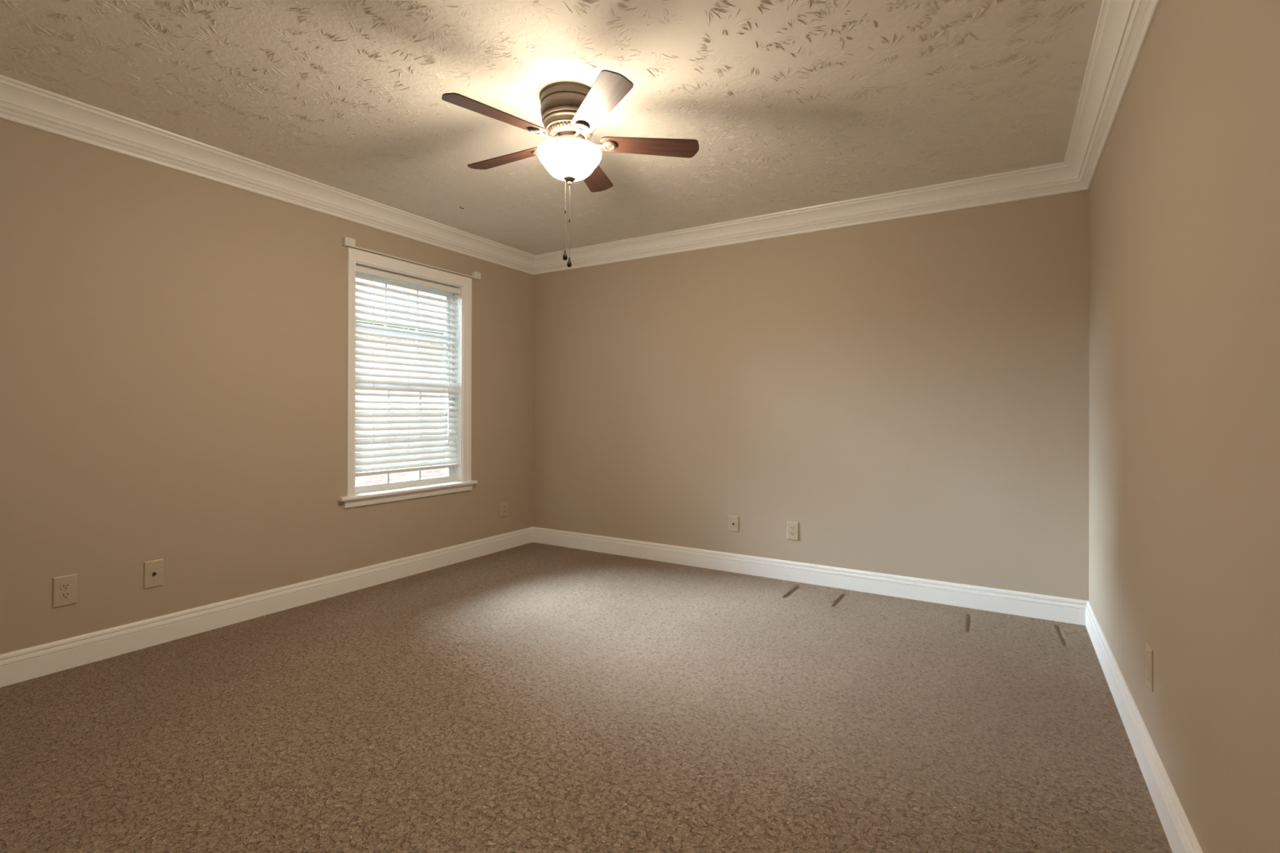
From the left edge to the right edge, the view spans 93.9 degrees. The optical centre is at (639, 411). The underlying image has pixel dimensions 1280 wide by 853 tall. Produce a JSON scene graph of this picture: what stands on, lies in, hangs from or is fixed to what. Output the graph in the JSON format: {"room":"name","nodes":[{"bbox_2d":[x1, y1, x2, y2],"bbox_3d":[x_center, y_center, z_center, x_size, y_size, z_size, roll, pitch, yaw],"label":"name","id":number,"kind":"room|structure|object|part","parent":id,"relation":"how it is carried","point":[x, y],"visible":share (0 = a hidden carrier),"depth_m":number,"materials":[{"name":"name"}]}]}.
{"room":"empty bedroom","nodes":[
{"label":"empty bedroom","id":0,"kind":"room"},
{"bbox_2d":[0,118,533,654],"bbox_3d":[-2.049,-0.099,3.489,0.160,2.640,4.380,0,0,31],"label":"wall","id":1,"kind":"structure","parent":0,"point":[173,343],"depth_m":2.98,"materials":[{"name":"beige paint"}]},
{"bbox_2d":[53,573,77,608],"bbox_3d":[-2.495,0.778,2.596,0.009,0.130,0.078,0,0,31],"label":"wall outlet","id":2,"kind":"object","parent":1,"relation":"attached to","point":[65,587],"visible":1,"depth_m":2.59,"materials":[{"name":"beige plastic"}]},
{"bbox_2d":[60,591,71,599],"bbox_3d":[-2.493,0.798,2.595,0.004,0.028,0.034,0,0,31],"label":"receptacle","id":3,"kind":"object","parent":2,"relation":"attached to","point":[64,595],"depth_m":2.59,"materials":[{"name":"beige plastic"}]},
{"bbox_2d":[60,582,71,590],"bbox_3d":[-2.493,0.759,2.595,0.004,0.028,0.034,0,0,31],"label":"receptacle","id":4,"kind":"object","parent":2,"relation":"attached to","point":[64,586],"depth_m":2.59,"materials":[{"name":"beige plastic"}]},
{"bbox_2d":[143,558,163,589],"bbox_3d":[-2.327,0.778,2.865,0.016,0.128,0.076,0,0,31],"label":"cable jack","id":5,"kind":"object","parent":1,"relation":"attached to","point":[153,570],"visible":1,"depth_m":2.86,"materials":[{"name":"beige plastic"}]},
{"bbox_2d":[0,526,533,687],"bbox_3d":[-1.977,1.056,3.441,0.016,0.130,4.060,0,0,31],"label":"baseboard","id":6,"kind":"structure","parent":1,"relation":"attached to","point":[33,662],"depth_m":3.10,"materials":[{"name":"white paint"}]},
{"bbox_2d":[0,75,534,275],"bbox_3d":[-1.927,-1.253,3.419,0.118,0.131,4.060,0,0,31],"label":"trim","id":7,"kind":"structure","parent":1,"relation":"attached to","point":[21,103],"depth_m":3.06,"materials":[{"name":"white paint"}]},
{"bbox_2d":[337,247,477,508],"bbox_3d":[-1.613,-0.208,4.161,0.205,1.617,1.094,0,0,31],"label":"window","id":8,"kind":"structure","parent":1,"relation":"in","point":[455,479],"depth_m":4.22,"materials":[{"name":"white paint"}]},
{"bbox_2d":[355,284,445,380],"bbox_3d":[-1.671,-0.549,4.193,0.008,0.676,0.773,0,0,31],"label":"grille","id":9,"kind":"object","parent":8,"relation":"attached to","point":[385,285],"depth_m":4.30,"materials":[{"name":"white plastic"}]},
{"bbox_3d":[-1.677,-0.547,4.197,0.029,0.740,0.825,0,0,31],"label":"sash","id":10,"kind":"part","parent":8,"relation":"part of","materials":[{"name":"white plastic"}]},
{"bbox_3d":[-1.651,0.152,4.179,0.029,0.727,0.825,0,0,31],"label":"sash","id":11,"kind":"part","parent":8,"relation":"part of","materials":[{"name":"white plastic"}]},
{"bbox_2d":[386,391,421,483],"bbox_3d":[-1.645,0.154,4.175,0.008,0.663,0.773,0,0,31],"label":"grille","id":12,"kind":"object","parent":8,"relation":"attached to","point":[415,481],"depth_m":4.21,"materials":[{"name":"white plastic"}]},
{"bbox_3d":[-1.667,-0.204,4.189,0.075,1.462,0.861,0,0,31],"label":"frame","id":13,"kind":"part","parent":8,"relation":"part of","materials":[{"name":"white plastic"}]},
{"bbox_2d":[355,265,460,476],"bbox_3d":[-1.595,-0.253,4.147,0.071,1.339,0.860,0,0,31],"label":"window blind","id":14,"kind":"object","parent":8,"relation":"attached to","point":[367,470],"visible":0.85,"depth_m":4.11,"materials":[{"name":"white plastic"}]},
{"bbox_3d":[-1.751,-0.252,3.908,0.054,1.290,0.014,0,0,31],"label":"ladder cord","id":15,"kind":"part","parent":14,"relation":"part of","materials":[{"name":"white fabric"}]},
{"bbox_3d":[-1.611,-0.252,4.137,0.054,1.290,0.014,0,0,31],"label":"ladder cord","id":16,"kind":"part","parent":14,"relation":"part of","materials":[{"name":"white fabric"}]},
{"bbox_3d":[-1.606,0.402,4.148,0.052,0.027,0.837,0,0,31],"label":"rail","id":17,"kind":"part","parent":14,"relation":"part of","materials":[{"name":"white plastic"}]},
{"bbox_3d":[-1.451,-0.251,4.401,0.054,1.290,0.014,0,0,31],"label":"ladder cord","id":18,"kind":"part","parent":14,"relation":"part of","materials":[{"name":"white fabric"}]},
{"bbox_2d":[342,236,480,279],"bbox_3d":[-1.530,-1.045,4.146,0.040,0.051,1.113,0,0,31],"label":"curtain rod","id":19,"kind":"object","parent":1,"relation":"attached to","point":[346,242],"visible":1,"depth_m":3.96,"materials":[{"name":"white metal"}]},
{"bbox_3d":[-1.527,-1.026,4.148,0.010,0.010,0.984,0,0,31],"label":"rod","id":20,"kind":"part","parent":19,"relation":"part of","materials":[{"name":"white"}]},
{"bbox_2d":[500,501,507,517],"bbox_3d":[-1.108,0.798,4.875,0.009,0.122,0.078,0,0,31],"label":"wall outlet","id":21,"kind":"object","parent":1,"relation":"attached to","point":[504,505],"visible":1,"depth_m":4.87,"materials":[{"name":"beige plastic"}]},
{"bbox_2d":[0,0,1102,255],"bbox_3d":[-0.325,-1.365,2.443,3.870,0.103,4.060,0,0,31],"label":"ceiling","id":22,"kind":"structure","parent":0,"point":[787,104],"depth_m":2.43,"materials":[{"name":"white paint"}]},
{"bbox_2d":[441,69,698,267],"bbox_3d":[-0.332,-0.961,2.526,1.025,0.711,1.056,0,0,31],"label":"ceiling fan","id":23,"kind":"object","parent":22,"relation":"hanging from","point":[571,112],"visible":1,"depth_m":2.42,"materials":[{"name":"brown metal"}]},
{"bbox_3d":[-0.544,-1.132,2.281,0.427,0.005,0.120,0,12,-43],"label":"blade","id":24,"kind":"part","parent":23,"relation":"part of","materials":[{"name":"brown wood"}]},
{"bbox_3d":[-0.590,-1.131,2.676,0.427,0.005,0.120,0,12,29],"label":"blade","id":25,"kind":"part","parent":23,"relation":"part of","materials":[{"name":"brown wood"}]},
{"bbox_3d":[-0.314,-0.655,2.509,0.020,0.042,0.020,0,0,31],"label":"pull knob","id":26,"kind":"part","parent":23,"relation":"part of","materials":[{"name":"black wood"}]},
{"bbox_3d":[-0.314,-0.825,2.509,0.003,0.302,0.002,0,0,31],"label":"pull chain","id":27,"kind":"part","parent":23,"relation":"part of","materials":[{"name":"silver metal"}]},
{"bbox_3d":[-0.296,-0.798,2.509,0.003,0.306,0.002,0,0,31],"label":"pull chain","id":28,"kind":"part","parent":23,"relation":"part of","materials":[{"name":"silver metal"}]},
{"bbox_3d":[-0.296,-0.626,2.509,0.020,0.042,0.020,0,0,31],"label":"pull knob","id":29,"kind":"part","parent":23,"relation":"part of","materials":[{"name":"black wood"}]},
{"bbox_3d":[-0.295,-1.036,2.510,0.266,0.112,0.266,0,0,31],"label":"lamp shade","id":30,"kind":"part","parent":23,"relation":"part of","materials":[{"name":"white glass"}]},
{"bbox_3d":[-0.228,-1.130,2.842,0.120,0.005,0.427,-12,-2,11],"label":"blade","id":31,"kind":"part","parent":23,"relation":"part of","materials":[{"name":"brown wood"}]},
{"bbox_3d":[-0.154,-1.131,2.202,0.120,0.006,0.427,13,-6,-24],"label":"blade","id":32,"kind":"part","parent":23,"relation":"part of","materials":[{"name":"brown wood"}]},
{"bbox_3d":[0.041,-1.130,2.549,0.427,0.005,0.120,0,-12,-7],"label":"blade","id":33,"kind":"part","parent":23,"relation":"part of","materials":[{"name":"brown wood"}]},
{"bbox_2d":[0,542,1172,852],"bbox_3d":[-0.332,1.174,2.439,3.870,0.100,4.060,0,0,31],"label":"floor","id":34,"kind":"structure","parent":0,"point":[533,697],"depth_m":2.11,"materials":[{"name":"carpet"}]},
{"bbox_2d":[533,189,1089,600],"bbox_3d":[0.769,-0.090,4.243,3.870,2.640,0.160,0,0,31],"label":"wall","id":35,"kind":"structure","parent":0,"point":[911,394],"depth_m":3.83,"materials":[{"name":"beige paint"}]},
{"bbox_2d":[728,515,738,532],"bbox_3d":[0.656,0.791,4.206,0.076,0.110,0.016,0,0,31],"label":"cable jack","id":36,"kind":"object","parent":35,"relation":"attached to","point":[733,521],"visible":1,"depth_m":4.21,"materials":[{"name":"beige plastic"}]},
{"bbox_2d":[786,520,798,540],"bbox_3d":[1.019,0.797,3.990,0.078,0.122,0.009,0,0,31],"label":"wall outlet","id":37,"kind":"object","parent":35,"relation":"attached to","point":[792,526],"visible":1,"depth_m":3.99,"materials":[{"name":"beige plastic"}]},
{"bbox_2d":[533,526,1087,625],"bbox_3d":[0.720,1.065,4.166,3.870,0.130,0.016,0,0,31],"label":"baseboard","id":38,"kind":"structure","parent":35,"relation":"attached to","point":[1064,610],"depth_m":3.81,"materials":[{"name":"white paint"}]},
{"bbox_2d":[533,161,1088,275],"bbox_3d":[0.700,-1.245,4.127,3.870,0.131,0.118,0,0,31],"label":"trim","id":39,"kind":"structure","parent":35,"relation":"attached to","point":[1054,179],"depth_m":3.79,"materials":[{"name":"white paint"}]},
{"bbox_2d":[1088,0,1279,852],"bbox_3d":[1.393,-0.093,1.393,0.160,2.640,4.380,0,0,31],"label":"wall","id":40,"kind":"structure","parent":0,"point":[1184,242],"depth_m":1.38,"materials":[{"name":"beige paint"}]},
{"bbox_2d":[1064,0,1161,189],"bbox_3d":[1.277,-1.248,1.467,0.118,0.131,4.060,0,0,31],"label":"trim","id":41,"kind":"structure","parent":40,"relation":"attached to","point":[1123,27],"depth_m":2.22,"materials":[{"name":"white paint"}]},
{"bbox_2d":[1085,600,1203,852],"bbox_3d":[1.314,1.062,1.437,0.016,0.130,4.060,0,0,31],"label":"baseboard","id":42,"kind":"structure","parent":40,"relation":"attached to","point":[1180,836],"depth_m":1.83,"materials":[{"name":"white paint"}]},
{"bbox_2d":[1145,641,1153,692],"bbox_3d":[1.563,0.783,1.837,0.008,0.124,0.080,0,0,31],"label":"wall plate","id":43,"kind":"object","parent":40,"relation":"attached to","point":[1148,651],"visible":1,"depth_m":1.82,"materials":[{"name":"beige plastic"}]},
{"label":"outside","id":44,"kind":"structure","parent":0,"visible":0},
{"bbox_3d":[-18.088,1.550,15.628,39.820,0.200,80.000,0,0,31],"label":"ground","id":45,"kind":"structure","parent":44,"visible":0},
{"bbox_2d":[355,278,445,485],"bbox_3d":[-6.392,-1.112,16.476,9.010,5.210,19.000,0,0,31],"label":"window glass","id":46,"kind":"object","parent":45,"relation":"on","point":[397,477],"visible":0.02,"depth_m":11.74,"materials":[{"name":"glass"}]}
]}

